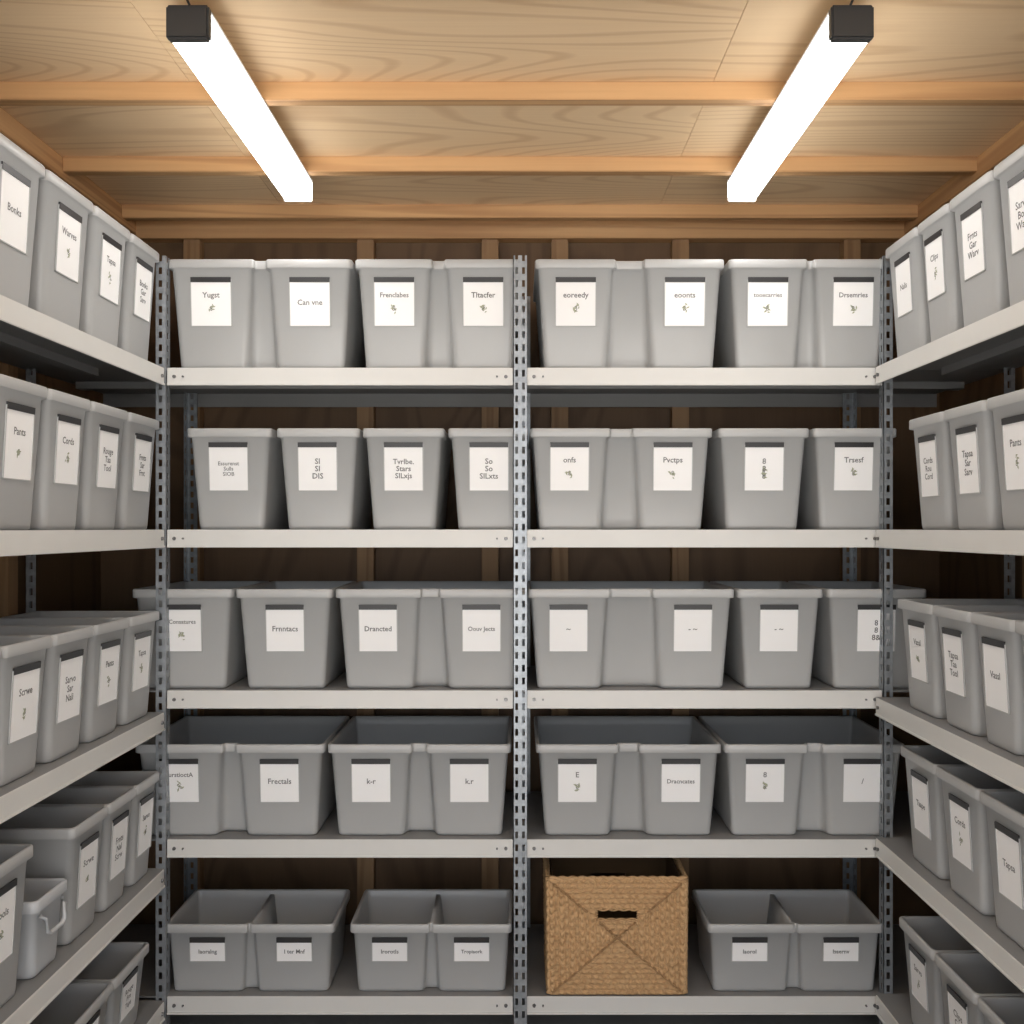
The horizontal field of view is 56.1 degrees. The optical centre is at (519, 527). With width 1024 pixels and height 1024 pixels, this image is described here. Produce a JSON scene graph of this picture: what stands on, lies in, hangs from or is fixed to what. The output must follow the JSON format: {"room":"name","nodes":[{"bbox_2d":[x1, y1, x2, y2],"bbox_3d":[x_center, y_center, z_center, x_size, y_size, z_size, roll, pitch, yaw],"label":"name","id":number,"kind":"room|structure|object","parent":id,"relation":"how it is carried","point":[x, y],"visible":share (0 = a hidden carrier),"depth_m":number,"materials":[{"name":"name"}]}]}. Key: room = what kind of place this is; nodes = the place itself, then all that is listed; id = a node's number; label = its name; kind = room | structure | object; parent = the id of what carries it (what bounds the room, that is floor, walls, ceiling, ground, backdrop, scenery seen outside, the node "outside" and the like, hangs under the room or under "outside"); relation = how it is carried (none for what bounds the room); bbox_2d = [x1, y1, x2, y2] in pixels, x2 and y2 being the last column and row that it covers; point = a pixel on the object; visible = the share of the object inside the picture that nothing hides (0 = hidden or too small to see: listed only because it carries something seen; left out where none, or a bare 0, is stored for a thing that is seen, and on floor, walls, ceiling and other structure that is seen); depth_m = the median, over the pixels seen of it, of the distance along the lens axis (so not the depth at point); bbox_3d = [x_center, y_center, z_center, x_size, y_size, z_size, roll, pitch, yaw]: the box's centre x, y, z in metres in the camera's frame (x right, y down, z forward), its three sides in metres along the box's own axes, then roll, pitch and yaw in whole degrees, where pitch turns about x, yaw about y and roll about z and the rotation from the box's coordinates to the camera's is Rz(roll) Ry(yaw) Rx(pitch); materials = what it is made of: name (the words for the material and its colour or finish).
{"room":"storage room","nodes":[
{"label":"storage room","id":0,"kind":"room"},
{"bbox_2d":[18,368,100,770],"bbox_3d":[-1.435,0.230,1.290,0.030,2.540,3.980,0,0,0],"label":"wall","id":1,"kind":"structure","parent":0,"point":[64,581],"depth_m":2.99,"materials":[{"name":"brown wood"}]},
{"bbox_2d":[0,362,17,617],"bbox_3d":[-1.403,0.262,2.625,0.035,2.477,0.050,0,0,0],"label":"stud","id":2,"kind":"object","parent":1,"relation":"attached to","point":[8,564],"depth_m":2.60,"materials":[{"name":"brown wood"}]},
{"bbox_2d":[0,107,135,234],"bbox_3d":[-1.350,-1.009,1.275,0.140,0.062,3.950,0,0,0],"label":"trim","id":3,"kind":"structure","parent":1,"relation":"attached to","point":[11,128],"depth_m":2.65,"materials":[{"name":"brown wood"}]},
{"bbox_2d":[139,998,881,1023],"bbox_3d":[0.000,1.525,1.300,2.940,0.050,4.000,0,0,0],"label":"floor","id":4,"kind":"structure","parent":0,"point":[174,1019],"depth_m":2.94,"materials":[{"name":"concrete"}]},
{"bbox_2d":[0,295,164,1023],"bbox_3d":[-1.188,0.367,1.858,0.394,2.265,1.684,0,0,0],"label":"metal shelving unit","id":5,"kind":"object","parent":4,"relation":"on","point":[30,339],"visible":0.52,"depth_m":2.23,"materials":[{"name":"paint"}]},
{"bbox_2d":[0,844,32,1007],"bbox_3d":[-1.179,0.806,1.888,0.345,0.300,0.217,0,0,0],"label":"storage bin","id":6,"kind":"object","parent":5,"relation":"on","point":[13,857],"visible":1,"depth_m":1.93,"materials":[{"name":"grey plastic"}]},
{"bbox_2d":[0,133,44,306],"bbox_3d":[-1.179,-0.608,1.933,0.345,0.320,0.227,0,0,0],"label":"storage bin","id":7,"kind":"object","parent":5,"relation":"on","point":[20,173],"visible":0.88,"depth_m":1.95,"materials":[{"name":"grey plastic"}]},
{"bbox_2d":[0,374,46,529],"bbox_3d":[-1.179,-0.147,1.953,0.345,0.305,0.207,0,0,0],"label":"storage bin","id":8,"kind":"object","parent":5,"relation":"on","point":[20,400],"visible":0.99,"depth_m":1.95,"materials":[{"name":"grey plastic"}]},
{"bbox_2d":[0,635,51,786],"bbox_3d":[-1.179,0.374,1.978,0.345,0.285,0.197,0,0,0],"label":"storage bin","id":9,"kind":"object","parent":5,"relation":"on","point":[22,663],"visible":1,"depth_m":1.96,"materials":[{"name":"grey plastic"}]},
{"bbox_2d":[17,878,67,978],"bbox_3d":[-1.107,0.871,2.083,0.211,0.170,0.145,0,0,0],"label":"caddy","id":10,"kind":"object","parent":5,"relation":"on","point":[40,924],"visible":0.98,"depth_m":2.06,"materials":[{"name":"grey plastic"}]},
{"bbox_2d":[0,626,92,762],"bbox_3d":[-1.179,0.374,2.178,0.345,0.285,0.197,0,0,0],"label":"storage bin","id":11,"kind":"object","parent":5,"relation":"on","point":[65,661],"visible":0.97,"depth_m":2.15,"materials":[{"name":"grey plastic"}]},
{"bbox_2d":[0,806,107,944],"bbox_3d":[-1.179,0.818,2.263,0.345,0.275,0.187,0,0,0],"label":"storage bin","id":12,"kind":"object","parent":5,"relation":"on","point":[65,840],"visible":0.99,"depth_m":2.22,"materials":[{"name":"grey plastic"}]},
{"bbox_2d":[29,388,89,529],"bbox_3d":[-1.179,-0.147,2.160,0.345,0.305,0.202,0,0,0],"label":"storage bin","id":13,"kind":"object","parent":5,"relation":"on","point":[62,415],"visible":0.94,"depth_m":2.12,"materials":[{"name":"grey plastic"}]},
{"bbox_2d":[28,169,92,329],"bbox_3d":[-1.179,-0.608,2.163,0.345,0.320,0.227,0,0,0],"label":"storage bin","id":14,"kind":"object","parent":5,"relation":"on","point":[62,212],"visible":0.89,"depth_m":2.12,"materials":[{"name":"grey plastic"}]},
{"bbox_2d":[0,618,128,742],"bbox_3d":[-1.179,0.374,2.381,0.345,0.285,0.202,0,0,0],"label":"storage bin","id":15,"kind":"object","parent":5,"relation":"on","point":[104,649],"visible":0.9,"depth_m":2.37,"materials":[{"name":"grey plastic"}]},
{"bbox_2d":[30,982,112,1023],"bbox_3d":[-1.179,1.227,2.273,0.345,0.200,0.227,0,0,0],"label":"storage bin","id":16,"kind":"object","parent":5,"relation":"on","point":[79,1002],"visible":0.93,"depth_m":2.37,"materials":[{"name":"grey plastic"}]},
{"bbox_2d":[1,611,158,724],"bbox_3d":[-1.179,0.374,2.588,0.345,0.285,0.207,0,0,0],"label":"storage bin","id":17,"kind":"object","parent":5,"relation":"on","point":[137,647],"visible":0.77,"depth_m":2.56,"materials":[{"name":"grey plastic"}]},
{"bbox_2d":[33,787,135,911],"bbox_3d":[-1.179,0.818,2.443,0.345,0.275,0.167,0,0,0],"label":"storage bin","id":18,"kind":"object","parent":5,"relation":"on","point":[114,834],"visible":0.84,"depth_m":2.44,"materials":[{"name":"grey plastic"}]},
{"bbox_2d":[74,401,127,529],"bbox_3d":[-1.179,-0.147,2.370,0.345,0.305,0.212,0,0,0],"label":"storage bin","id":19,"kind":"object","parent":5,"relation":"on","point":[103,424],"visible":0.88,"depth_m":2.33,"materials":[{"name":"grey plastic"}]},
{"bbox_2d":[79,205,129,346],"bbox_3d":[-1.179,-0.608,2.385,0.345,0.320,0.212,0,0,0],"label":"storage bin","id":20,"kind":"object","parent":5,"relation":"on","point":[106,238],"visible":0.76,"depth_m":2.35,"materials":[{"name":"grey plastic"}]},
{"bbox_2d":[71,942,148,1023],"bbox_3d":[-1.179,1.227,2.503,0.345,0.200,0.227,0,0,0],"label":"storage bin","id":21,"kind":"object","parent":5,"relation":"on","point":[118,963],"visible":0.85,"depth_m":2.56,"materials":[{"name":"grey plastic"}]},
{"bbox_2d":[66,771,158,886],"bbox_3d":[-1.179,0.818,2.611,0.345,0.275,0.162,0,0,0],"label":"storage bin","id":22,"kind":"object","parent":5,"relation":"on","point":[141,806],"visible":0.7,"depth_m":2.61,"materials":[{"name":"grey plastic"}]},
{"bbox_2d":[113,412,158,529],"bbox_3d":[-1.179,-0.147,2.586,0.345,0.305,0.212,0,0,0],"label":"storage bin","id":23,"kind":"object","parent":5,"relation":"on","point":[138,433],"visible":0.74,"depth_m":2.55,"materials":[{"name":"grey plastic"}]},
{"bbox_2d":[117,233,158,360],"bbox_3d":[-1.179,-0.608,2.593,0.345,0.320,0.197,0,0,0],"label":"storage bin","id":24,"kind":"object","parent":5,"relation":"on","point":[140,259],"visible":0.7,"depth_m":2.56,"materials":[{"name":"grey plastic"}]},
{"bbox_2d":[31,255,1008,1023],"bbox_3d":[0.000,0.367,2.943,2.770,2.265,0.499,0,0,0],"label":"metal shelving unit","id":25,"kind":"object","parent":4,"relation":"on","point":[521,386],"visible":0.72,"depth_m":2.70,"materials":[{"name":"paint"}]},
{"bbox_2d":[133,581,268,687],"bbox_3d":[-0.956,0.315,2.921,0.285,0.285,0.420,0,0,0],"label":"storage bin","id":26,"kind":"object","parent":25,"relation":"on","point":[206,634],"visible":0.83,"depth_m":2.73,"materials":[{"name":"grey plastic"}]},
{"bbox_2d":[187,428,290,529],"bbox_3d":[-0.823,-0.138,2.921,0.240,0.287,0.420,0,0,0],"label":"storage bin","id":27,"kind":"object","parent":25,"relation":"on","point":[239,472],"visible":0.88,"depth_m":2.73,"materials":[{"name":"grey plastic"}]},
{"bbox_2d":[136,716,348,834],"bbox_3d":[-0.822,0.745,2.921,0.537,0.265,0.420,0,0,0],"label":"storage bin","id":28,"kind":"object","parent":25,"relation":"on","point":[256,775],"visible":0.93,"depth_m":2.73,"materials":[{"name":"grey plastic"}]},
{"bbox_2d":[167,889,349,990],"bbox_3d":[-0.766,1.220,2.846,0.481,0.198,0.270,0,0,0],"label":"storage bin","id":29,"kind":"object","parent":25,"relation":"on","point":[221,939],"visible":0.99,"depth_m":2.73,"materials":[{"name":"grey plastic"}]},
{"bbox_2d":[169,259,365,367],"bbox_3d":[-0.736,-0.605,2.921,0.522,0.309,0.420,0,0,0],"label":"storage bin","id":30,"kind":"object","parent":25,"relation":"on","point":[232,313],"visible":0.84,"depth_m":2.73,"materials":[{"name":"grey plastic"}]},
{"bbox_2d":[236,581,355,687],"bbox_3d":[-0.668,0.315,2.921,0.274,0.285,0.420,0,0,0],"label":"storage bin","id":31,"kind":"object","parent":25,"relation":"on","point":[293,633],"visible":0.93,"depth_m":2.73,"materials":[{"name":"grey plastic"}]},
{"bbox_2d":[277,428,371,529],"bbox_3d":[-0.572,-0.138,2.921,0.234,0.287,0.420,0,0,0],"label":"storage bin","id":32,"kind":"object","parent":25,"relation":"on","point":[326,470],"visible":0.9,"depth_m":2.73,"materials":[{"name":"grey plastic"}]},
{"bbox_2d":[363,428,452,529],"bbox_3d":[-0.330,-0.138,2.921,0.232,0.287,0.420,0,0,0],"label":"storage bin","id":33,"kind":"object","parent":25,"relation":"on","point":[409,467],"visible":0.97,"depth_m":2.73,"materials":[{"name":"grey plastic"}]},
{"bbox_2d":[328,716,511,834],"bbox_3d":[-0.285,0.745,2.921,0.520,0.265,0.420,0,0,0],"label":"storage bin","id":34,"kind":"object","parent":25,"relation":"on","point":[394,775],"visible":1,"depth_m":2.73,"materials":[{"name":"grey plastic"}]},
{"bbox_2d":[336,581,524,687],"bbox_3d":[-0.254,0.315,2.921,0.537,0.285,0.420,0,0,0],"label":"storage bin","id":35,"kind":"object","parent":25,"relation":"on","point":[397,634],"visible":0.92,"depth_m":2.73,"materials":[{"name":"grey plastic"}]},
{"bbox_2d":[350,889,512,990],"bbox_3d":[-0.252,1.220,2.846,0.459,0.198,0.270,0,0,0],"label":"storage bin","id":36,"kind":"object","parent":25,"relation":"on","point":[406,939],"visible":1,"depth_m":2.73,"materials":[{"name":"grey plastic"}]},
{"bbox_2d":[355,259,517,367],"bbox_3d":[-0.231,-0.605,2.921,0.473,0.309,0.420,0,0,0],"label":"storage bin","id":37,"kind":"object","parent":25,"relation":"on","point":[417,313],"visible":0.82,"depth_m":2.73,"materials":[{"name":"grey plastic"}]},
{"bbox_2d":[448,428,527,529],"bbox_3d":[-0.090,-0.138,2.921,0.226,0.287,0.420,0,0,0],"label":"storage bin","id":38,"kind":"object","parent":25,"relation":"on","point":[482,457],"visible":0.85,"depth_m":2.73,"materials":[{"name":"grey plastic"}]},
{"bbox_2d":[543,858,688,994],"bbox_3d":[0.274,1.150,2.857,0.409,0.335,0.313,0,0,0],"label":"wicker basket","id":39,"kind":"object","parent":25,"relation":"on","point":[628,934],"visible":0.97,"depth_m":2.71,"materials":[{"name":"brown wicker"}]},
{"bbox_2d":[529,428,711,529],"bbox_3d":[0.287,-0.138,2.921,0.517,0.287,0.420,0,0,0],"label":"storage bin","id":40,"kind":"object","parent":25,"relation":"on","point":[585,478],"visible":1,"depth_m":2.73,"materials":[{"name":"grey plastic"}]},
{"bbox_2d":[534,716,720,834],"bbox_3d":[0.308,0.745,2.921,0.525,0.265,0.420,0,0,0],"label":"storage bin","id":41,"kind":"object","parent":25,"relation":"on","point":[600,775],"visible":1,"depth_m":2.73,"materials":[{"name":"grey plastic"}]},
{"bbox_2d":[533,259,723,367],"bbox_3d":[0.311,-0.605,2.921,0.537,0.309,0.420,0,0,0],"label":"storage bin","id":42,"kind":"object","parent":25,"relation":"on","point":[592,313],"visible":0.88,"depth_m":2.73,"materials":[{"name":"grey plastic"}]},
{"bbox_2d":[527,581,733,687],"bbox_3d":[0.315,0.315,2.921,0.585,0.285,0.420,0,0,0],"label":"storage bin","id":43,"kind":"object","parent":25,"relation":"on","point":[587,634],"visible":1,"depth_m":2.73,"materials":[{"name":"grey plastic"}]},
{"bbox_2d":[702,428,808,529],"bbox_3d":[0.691,-0.138,2.921,0.257,0.287,0.420,0,0,0],"label":"storage bin","id":44,"kind":"object","parent":25,"relation":"on","point":[753,475],"visible":0.92,"depth_m":2.73,"materials":[{"name":"grey plastic"}]},
{"bbox_2d":[710,581,822,687],"bbox_3d":[0.737,0.315,2.921,0.243,0.285,0.420,0,0,0],"label":"storage bin","id":45,"kind":"object","parent":25,"relation":"on","point":[771,629],"visible":0.88,"depth_m":2.73,"materials":[{"name":"grey plastic"}]},
{"bbox_2d":[692,889,881,990],"bbox_3d":[0.779,1.220,2.846,0.497,0.198,0.270,0,0,0],"label":"storage bin","id":46,"kind":"object","parent":25,"relation":"on","point":[749,939],"visible":1,"depth_m":2.73,"materials":[{"name":"grey plastic"}]},
{"bbox_2d":[698,716,903,834],"bbox_3d":[0.835,0.745,2.921,0.511,0.265,0.420,0,0,0],"label":"storage bin","id":47,"kind":"object","parent":25,"relation":"on","point":[775,775],"visible":0.89,"depth_m":2.73,"materials":[{"name":"grey plastic"}]},
{"bbox_2d":[712,259,889,367],"bbox_3d":[0.822,-0.605,2.921,0.463,0.309,0.420,0,0,0],"label":"storage bin","id":48,"kind":"object","parent":25,"relation":"on","point":[772,313],"visible":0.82,"depth_m":2.73,"materials":[{"name":"grey plastic"}]},
{"bbox_2d":[795,428,895,529],"bbox_3d":[0.949,-0.138,2.921,0.237,0.287,0.420,0,0,0],"label":"storage bin","id":49,"kind":"object","parent":25,"relation":"on","point":[839,485],"visible":0.84,"depth_m":2.73,"materials":[{"name":"grey plastic"}]},
{"bbox_2d":[788,581,925,687],"bbox_3d":[1.011,0.315,2.921,0.282,0.285,0.420,0,0,0],"label":"storage bin","id":50,"kind":"object","parent":25,"relation":"on","point":[847,632],"visible":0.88,"depth_m":2.73,"materials":[{"name":"grey plastic"}]},
{"bbox_2d":[875,300,1023,1023],"bbox_3d":[1.188,0.367,1.858,0.394,2.265,1.684,0,0,0],"label":"metal shelving unit","id":51,"kind":"object","parent":4,"relation":"on","point":[995,341],"visible":0.49,"depth_m":2.28,"materials":[{"name":"paint"}]},
{"bbox_2d":[886,227,930,356],"bbox_3d":[1.183,-0.611,2.558,0.345,0.320,0.212,0,0,0],"label":"storage bin","id":52,"kind":"object","parent":51,"relation":"on","point":[906,255],"visible":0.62,"depth_m":2.52,"materials":[{"name":"grey plastic"}]},
{"bbox_2d":[909,412,959,529],"bbox_3d":[1.183,-0.137,2.402,0.345,0.285,0.202,0,0,0],"label":"storage bin","id":53,"kind":"object","parent":51,"relation":"on","point":[934,460],"visible":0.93,"depth_m":2.37,"materials":[{"name":"grey plastic"}]},
{"bbox_2d":[901,745,969,879],"bbox_3d":[1.183,0.724,2.450,0.345,0.290,0.217,0,0,0],"label":"storage bin","id":54,"kind":"object","parent":51,"relation":"on","point":[925,790],"visible":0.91,"depth_m":2.43,"materials":[{"name":"grey plastic"}]},
{"bbox_2d":[899,916,978,1023],"bbox_3d":[1.183,1.172,2.460,0.345,0.270,0.217,0,0,0],"label":"storage bin","id":55,"kind":"object","parent":51,"relation":"on","point":[925,936],"visible":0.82,"depth_m":2.49,"materials":[{"name":"grey plastic"}]},
{"bbox_2d":[918,203,963,341],"bbox_3d":[1.183,-0.611,2.360,0.345,0.320,0.177,0,0,0],"label":"storage bin","id":56,"kind":"object","parent":51,"relation":"on","point":[944,296],"visible":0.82,"depth_m":2.33,"materials":[{"name":"grey plastic"}]},
{"bbox_2d":[898,599,1023,718],"bbox_3d":[1.183,0.332,2.470,0.345,0.285,0.217,0,0,0],"label":"storage bin","id":57,"kind":"object","parent":51,"relation":"on","point":[921,627],"visible":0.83,"depth_m":2.45,"materials":[{"name":"grey plastic"}]},
{"bbox_2d":[944,400,1004,529],"bbox_3d":[1.183,-0.137,2.195,0.345,0.285,0.207,0,0,0],"label":"storage bin","id":58,"kind":"object","parent":51,"relation":"on","point":[972,433],"visible":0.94,"depth_m":2.16,"materials":[{"name":"grey plastic"}]},
{"bbox_2d":[937,766,1015,915],"bbox_3d":[1.183,0.724,2.230,0.345,0.290,0.217,0,0,0],"label":"storage bin","id":59,"kind":"object","parent":51,"relation":"on","point":[969,857],"visible":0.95,"depth_m":2.21,"materials":[{"name":"grey plastic"}]},
{"bbox_2d":[933,605,1023,735],"bbox_3d":[1.183,0.332,2.260,0.345,0.285,0.197,0,0,0],"label":"storage bin","id":60,"kind":"object","parent":51,"relation":"on","point":[961,664],"visible":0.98,"depth_m":2.24,"materials":[{"name":"grey plastic"}]},
{"bbox_2d":[935,952,1023,1023],"bbox_3d":[1.183,1.172,2.240,0.345,0.270,0.217,0,0,0],"label":"storage bin","id":61,"kind":"object","parent":51,"relation":"on","point":[966,977],"visible":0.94,"depth_m":2.33,"materials":[{"name":"grey plastic"}]},
{"bbox_2d":[950,170,1009,326],"bbox_3d":[1.183,-0.611,2.165,0.345,0.320,0.207,0,0,0],"label":"storage bin","id":62,"kind":"object","parent":51,"relation":"on","point":[977,209],"visible":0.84,"depth_m":2.13,"materials":[{"name":"grey plastic"}]},
{"bbox_2d":[972,612,1023,755],"bbox_3d":[1.183,0.332,2.065,0.345,0.285,0.187,0,0,0],"label":"storage bin","id":63,"kind":"object","parent":51,"relation":"on","point":[1000,646],"visible":0.99,"depth_m":2.04,"materials":[{"name":"grey plastic"}]},
{"bbox_2d":[978,996,1023,1023],"bbox_3d":[1.183,1.172,2.015,0.345,0.270,0.227,0,0,0],"label":"storage bin","id":64,"kind":"object","parent":51,"relation":"on","point":[995,1009],"visible":1,"depth_m":2.12,"materials":[{"name":"grey plastic"}]},
{"bbox_2d":[980,790,1023,948],"bbox_3d":[1.183,0.724,2.005,0.345,0.290,0.227,0,0,0],"label":"storage bin","id":65,"kind":"object","parent":51,"relation":"on","point":[1004,808],"visible":1,"depth_m":2.02,"materials":[{"name":"grey plastic"}]},
{"bbox_2d":[987,389,1023,529],"bbox_3d":[1.183,-0.137,1.975,0.345,0.285,0.227,0,0,0],"label":"storage bin","id":66,"kind":"object","parent":51,"relation":"on","point":[1008,408],"visible":1,"depth_m":2.00,"materials":[{"name":"grey plastic"}]},
{"bbox_2d":[994,145,1023,305],"bbox_3d":[1.183,-0.611,1.950,0.345,0.320,0.217,0,0,0],"label":"storage bin","id":67,"kind":"object","parent":51,"relation":"on","point":[1010,171],"visible":0.93,"depth_m":1.99,"materials":[{"name":"grey plastic"}]},
{"bbox_2d":[1015,621,1023,653],"bbox_3d":[1.183,0.332,1.870,0.345,0.285,0.197,0,0,0],"label":"storage bin","id":68,"kind":"object","parent":51,"relation":"on","point":[1019,625],"visible":1,"depth_m":1.94,"materials":[{"name":"grey plastic"}]},
{"bbox_2d":[0,0,1023,204],"bbox_3d":[0.000,-1.050,1.300,2.940,0.020,4.000,0,0,0],"label":"ceiling","id":69,"kind":"structure","parent":0,"point":[41,40],"depth_m":2.19,"materials":[{"name":"brown wood"}]},
{"bbox_2d":[166,0,311,201],"bbox_3d":[-0.635,-0.985,2.140,0.082,0.103,1.220,0,0,0],"label":"ceiling light","id":70,"kind":"object","parent":69,"relation":"attached to","point":[194,30],"depth_m":2.09,"materials":[{"name":"white plastic"}]},
{"bbox_2d":[0,82,1023,105],"bbox_3d":[0.000,-1.019,2.253,2.560,0.042,0.036,0,0,0],"label":"joist","id":71,"kind":"object","parent":69,"relation":"attached to","point":[11,93],"depth_m":2.23,"materials":[{"name":"brown wood"}]},
{"bbox_2d":[63,156,976,175],"bbox_3d":[0.000,-1.019,2.703,2.560,0.042,0.036,0,0,0],"label":"joist","id":72,"kind":"object","parent":69,"relation":"attached to","point":[72,165],"depth_m":2.69,"materials":[{"name":"brown wood"}]},
{"bbox_2d":[122,205,917,220],"bbox_3d":[0.000,-1.019,3.103,2.560,0.042,0.036,0,0,0],"label":"joist","id":73,"kind":"object","parent":69,"relation":"attached to","point":[129,212],"depth_m":3.09,"materials":[{"name":"brown wood"}]},
{"bbox_2d":[728,0,873,201],"bbox_3d":[0.635,-0.985,2.140,0.082,0.103,1.220,0,0,0],"label":"ceiling light","id":74,"kind":"object","parent":69,"relation":"attached to","point":[845,30],"depth_m":2.09,"materials":[{"name":"white plastic"}]},
{"bbox_2d":[101,243,938,923],"bbox_3d":[0.000,0.230,3.265,2.840,2.540,0.030,0,0,0],"label":"wall","id":75,"kind":"structure","parent":0,"point":[122,571],"depth_m":3.25,"materials":[{"name":"brown wood"}]},
{"bbox_2d":[183,239,203,903],"bbox_3d":[-1.097,0.268,3.228,0.056,2.464,0.045,0,0,0],"label":"stud","id":76,"kind":"object","parent":75,"relation":"attached to","point":[192,248],"visible":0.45,"depth_m":3.21,"materials":[{"name":"brown wood"}]},
{"bbox_2d":[357,239,375,906],"bbox_3d":[-0.517,0.268,3.228,0.056,2.464,0.045,0,0,0],"label":"stud","id":77,"kind":"object","parent":75,"relation":"attached to","point":[366,248],"visible":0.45,"depth_m":3.21,"materials":[{"name":"brown wood"}]},
{"bbox_2d":[482,239,498,888],"bbox_3d":[-0.100,0.268,3.228,0.056,2.464,0.045,0,0,0],"label":"stud","id":78,"kind":"object","parent":75,"relation":"attached to","point":[490,247],"visible":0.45,"depth_m":3.21,"materials":[{"name":"brown wood"}]},
{"bbox_2d":[136,221,903,242],"bbox_3d":[0.000,-1.002,3.223,2.560,0.074,0.055,0,0,0],"label":"wooden beam","id":79,"kind":"structure","parent":75,"relation":"attached to","point":[147,231],"depth_m":3.19,"materials":[{"name":"brown wood"}]},
{"bbox_2d":[551,239,567,715],"bbox_3d":[0.133,0.268,3.228,0.056,2.464,0.045,0,0,0],"label":"stud","id":80,"kind":"object","parent":75,"relation":"attached to","point":[559,247],"visible":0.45,"depth_m":3.21,"materials":[{"name":"brown wood"}]},
{"bbox_2d":[670,239,688,923],"bbox_3d":[0.537,0.268,3.228,0.056,2.464,0.045,0,0,0],"label":"stud","id":81,"kind":"object","parent":75,"relation":"attached to","point":[679,248],"visible":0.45,"depth_m":3.21,"materials":[{"name":"brown wood"}]},
{"bbox_2d":[840,239,860,899],"bbox_3d":[1.110,0.268,3.228,0.056,2.464,0.045,0,0,0],"label":"stud","id":82,"kind":"object","parent":75,"relation":"attached to","point":[849,248],"visible":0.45,"depth_m":3.21,"materials":[{"name":"brown wood"}]},
{"bbox_2d":[939,367,1021,915],"bbox_3d":[1.435,0.230,1.290,0.030,2.540,3.980,0,0,0],"label":"wall","id":83,"kind":"structure","parent":0,"point":[962,575],"depth_m":2.99,"materials":[{"name":"brown wood"}]},
{"bbox_2d":[904,120,1023,234],"bbox_3d":[1.350,-1.009,1.275,0.140,0.062,3.950,0,0,0],"label":"trim","id":84,"kind":"structure","parent":83,"relation":"attached to","point":[1011,141],"depth_m":2.72,"materials":[{"name":"brown wood"}]},
{"bbox_2d":[1022,366,1023,598],"bbox_3d":[1.403,0.262,2.625,0.035,2.477,0.050,0,0,0],"label":"stud","id":85,"kind":"object","parent":83,"relation":"attached to","point":[1022,366],"depth_m":2.64,"materials":[{"name":"brown wood"}]}
]}

